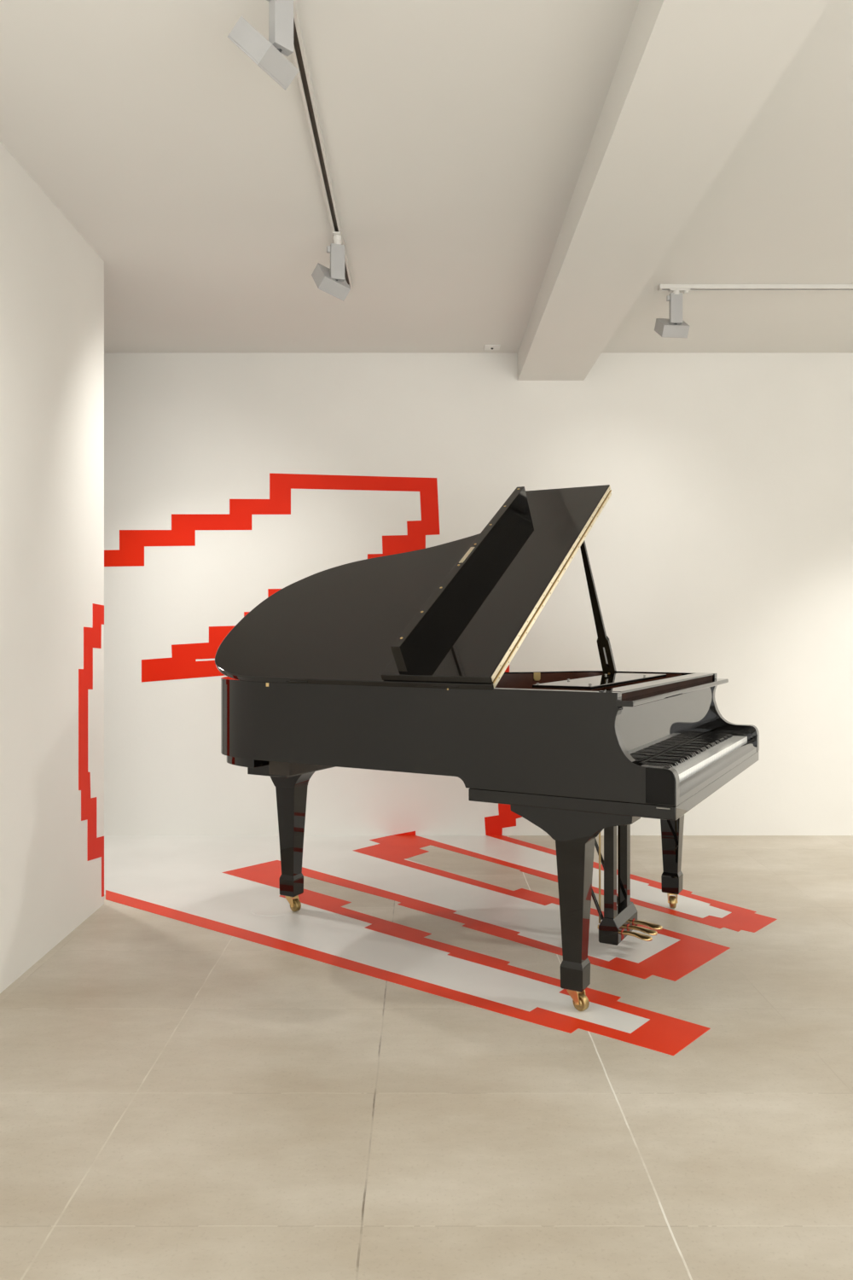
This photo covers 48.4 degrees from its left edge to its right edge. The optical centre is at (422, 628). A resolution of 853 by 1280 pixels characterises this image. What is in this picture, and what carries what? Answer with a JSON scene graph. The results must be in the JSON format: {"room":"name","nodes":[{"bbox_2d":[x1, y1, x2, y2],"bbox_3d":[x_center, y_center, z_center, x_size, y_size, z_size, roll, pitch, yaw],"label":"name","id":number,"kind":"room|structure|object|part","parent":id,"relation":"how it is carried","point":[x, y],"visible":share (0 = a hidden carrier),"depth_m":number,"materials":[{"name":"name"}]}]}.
{"room":"art gallery","nodes":[
{"label":"art gallery","id":0,"kind":"room"},
{"bbox_2d":[0,141,104,993],"bbox_3d":[-1.449,-0.196,0.010,0.200,2.722,8.020,0,0,0],"label":"wall","id":1,"kind":"structure","parent":0,"point":[52,279],"depth_m":3.40,"materials":[{"name":"white paint"}]},
{"bbox_2d":[78,603,104,896],"bbox_3d":[-1.348,0.514,3.870,0.001,1.237,0.296,0,0,0],"label":"wall mural","id":2,"kind":"object","parent":1,"relation":"attached to","point":[92,636],"visible":1,"depth_m":3.82,"materials":[{"name":"red paint"}]},
{"bbox_2d":[0,835,852,1279],"bbox_3d":[1.000,1.214,0.676,7.600,0.102,9.553,0,0,0],"label":"floor","id":3,"kind":"structure","parent":0,"point":[179,1100],"depth_m":2.31,"materials":[{"name":"stone"}]},
{"bbox_2d":[104,835,732,1033],"bbox_3d":[-0.274,1.165,4.589,3.818,0.001,2.039,0,0,37],"label":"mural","id":4,"kind":"object","parent":3,"relation":"on","point":[182,873],"visible":0.72,"depth_m":4.07,"materials":[{"name":"white paint"}]},
{"bbox_2d":[105,835,777,1055],"bbox_3d":[0.240,1.164,4.191,2.680,0.001,2.105,0,0,37],"label":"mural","id":5,"kind":"object","parent":4,"relation":"on","point":[663,1033],"visible":0.85,"depth_m":3.60,"materials":[{"name":"red paint"}]},
{"bbox_2d":[215,484,759,1011],"bbox_3d":[0.233,0.280,3.690,1.823,1.768,1.469,0,0,29],"label":"grand piano","id":6,"kind":"object","parent":4,"relation":"on","point":[397,662],"visible":1,"depth_m":3.27,"materials":[{"name":"black paint"}]},
{"bbox_3d":[-0.468,0.522,3.839,0.305,0.046,0.675,0,0,29],"label":"leg mount","id":7,"kind":"part","parent":6,"relation":"part of","materials":[{"name":"black paint"}]},
{"bbox_3d":[-0.541,0.870,3.929,0.096,0.458,0.096,0,0,29],"label":"leg","id":8,"kind":"part","parent":6,"relation":"part of","materials":[{"name":"black paint"}]},
{"bbox_3d":[-0.046,-0.197,3.765,1.261,0.772,1.219,0,0,29],"label":"lid","id":9,"kind":"part","parent":6,"relation":"part of","materials":[{"name":"black paint"}]},
{"bbox_3d":[0.164,-0.272,3.489,0.016,0.065,0.102,0,0,29],"label":"brass plate","id":10,"kind":"part","parent":6,"relation":"part of","materials":[{"name":"gold metal"}]},
{"bbox_3d":[0.493,0.204,4.073,0.032,0.035,0.004,0,0,-20],"label":"catch plate","id":11,"kind":"part","parent":6,"relation":"part of","materials":[{"name":"gold metal"}]},
{"bbox_3d":[0.470,0.870,2.913,0.096,0.458,0.096,0,0,29],"label":"leg","id":12,"kind":"part","parent":6,"relation":"part of","materials":[{"name":"black paint"}]},
{"bbox_3d":[0.643,0.800,3.436,0.007,0.530,0.007,0,0,6],"label":"pedal rod","id":13,"kind":"part","parent":6,"relation":"part of","materials":[{"name":"gold metal"}]},
{"bbox_3d":[0.672,0.832,3.389,0.036,0.394,0.042,0,0,29],"label":"lyre post","id":14,"kind":"part","parent":6,"relation":"part of","materials":[{"name":"black paint"}]},
{"bbox_3d":[0.752,0.832,3.535,0.036,0.394,0.042,0,0,29],"label":"lyre post","id":15,"kind":"part","parent":6,"relation":"part of","materials":[{"name":"black paint"}]},
{"bbox_2d":[599,672,714,693],"bbox_3d":[0.868,0.188,3.382,0.070,0.008,1.308,0,0,29],"label":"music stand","id":16,"kind":"object","parent":6,"relation":"attached to","point":[661,685],"depth_m":3.28,"materials":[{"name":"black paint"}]},
{"bbox_3d":[0.918,0.216,3.354,0.054,0.016,1.400,0,0,29],"label":"rail","id":17,"kind":"part","parent":6,"relation":"part of","materials":[{"name":"black paint"}]},
{"bbox_3d":[1.046,0.870,3.970,0.096,0.458,0.096,0,0,29],"label":"leg","id":18,"kind":"part","parent":6,"relation":"part of","materials":[{"name":"black paint"}]},
{"bbox_2d":[0,0,852,353],"bbox_3d":[1.000,-1.607,0.676,7.600,0.100,9.553,0,0,0],"label":"ceiling","id":19,"kind":"structure","parent":0,"point":[457,135],"depth_m":3.21,"materials":[{"name":"white paint"}]},
{"bbox_2d":[291,0,353,288],"bbox_3d":[-0.331,-1.547,2.737,0.036,0.020,3.099,0,0,0],"label":"track","id":20,"kind":"object","parent":19,"relation":"attached to","point":[299,56],"visible":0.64,"depth_m":2.92,"materials":[{"name":"white metal"}]},
{"bbox_2d":[227,0,299,90],"bbox_3d":[-0.365,-1.421,2.248,0.153,0.232,0.130,0,0,25],"label":"track spotlight","id":21,"kind":"object","parent":20,"relation":"hanging from","point":[268,55],"visible":1,"depth_m":2.21,"materials":[{"name":"white metal"}]},
{"bbox_3d":[-0.331,-1.429,2.229,0.024,0.135,0.055,0,0,44],"label":"stem","id":22,"kind":"part","parent":21,"relation":"part of","materials":[{"name":"white metal"}]},
{"bbox_2d":[311,231,350,301],"bbox_3d":[-0.358,-1.416,3.738,0.130,0.242,0.157,0,0,-24],"label":"track spotlight","id":23,"kind":"object","parent":20,"relation":"hanging from","point":[332,281],"visible":1,"depth_m":3.69,"materials":[{"name":"white metal"}]},
{"bbox_3d":[-0.364,-1.476,3.692,0.013,0.024,0.018,0,0,-18],"label":"clamp lever","id":24,"kind":"part","parent":23,"relation":"part of","materials":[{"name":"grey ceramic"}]},
{"bbox_3d":[-0.331,-1.429,3.700,0.055,0.135,0.024,0,0,-18],"label":"stem","id":25,"kind":"part","parent":23,"relation":"part of","materials":[{"name":"white metal"}]},
{"bbox_2d":[483,344,500,349],"bbox_3d":[0.386,-1.550,5.240,0.086,0.013,0.086,0,0,0],"label":"ceiling sensor","id":26,"kind":"object","parent":19,"relation":"attached to","point":[486,346],"visible":1,"depth_m":5.22,"materials":[{"name":"white plastic"}]},
{"bbox_2d":[517,0,830,380],"bbox_3d":[0.725,-1.479,0.676,0.371,0.156,9.353,0,0,0],"label":"ceiling beam","id":27,"kind":"structure","parent":19,"relation":"attached to","point":[690,78],"depth_m":2.80,"materials":[{"name":"white paint"}]},
{"bbox_2d":[657,284,852,290],"bbox_3d":[2.735,-1.547,4.300,3.324,0.020,0.036,0,0,0],"label":"track","id":28,"kind":"object","parent":19,"relation":"attached to","point":[662,287],"visible":1,"depth_m":4.28,"materials":[{"name":"white metal"}]},
{"bbox_2d":[654,288,690,337],"bbox_3d":[1.146,-1.431,4.349,0.123,0.212,0.137,0,0,-6],"label":"track spotlight","id":29,"kind":"object","parent":28,"relation":"hanging from","point":[675,327],"visible":1,"depth_m":4.29,"materials":[{"name":"white metal"}]},
{"bbox_3d":[1.116,-1.499,4.301,0.014,0.024,0.018,0,0,0],"label":"clamp lever","id":30,"kind":"part","parent":29,"relation":"part of","materials":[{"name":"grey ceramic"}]},
{"bbox_3d":[1.150,-1.452,4.300,0.055,0.135,0.024,0,0,-4],"label":"stem","id":31,"kind":"part","parent":29,"relation":"part of","materials":[{"name":"white metal"}]},
{"bbox_2d":[104,353,852,835],"bbox_3d":[1.000,-0.196,5.403,7.600,2.722,0.100,0,0,0],"label":"wall","id":32,"kind":"structure","parent":0,"point":[722,543],"depth_m":5.35,"materials":[{"name":"white paint"}]},
{"bbox_2d":[104,473,522,835],"bbox_3d":[-0.657,0.143,5.352,2.441,2.042,0.001,0,0,0],"label":"wall mural","id":33,"kind":"object","parent":32,"relation":"attached to","point":[183,664],"visible":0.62,"depth_m":5.35,"materials":[{"name":"red paint"}]},
{"bbox_2d":[393,831,415,835],"bbox_3d":[-0.103,1.151,5.352,0.131,0.024,0.001,0,0,0],"label":"wall mural","id":34,"kind":"object","parent":32,"relation":"attached to","point":[412,833],"visible":1,"depth_m":5.35,"materials":[{"name":"red paint"}]}
]}

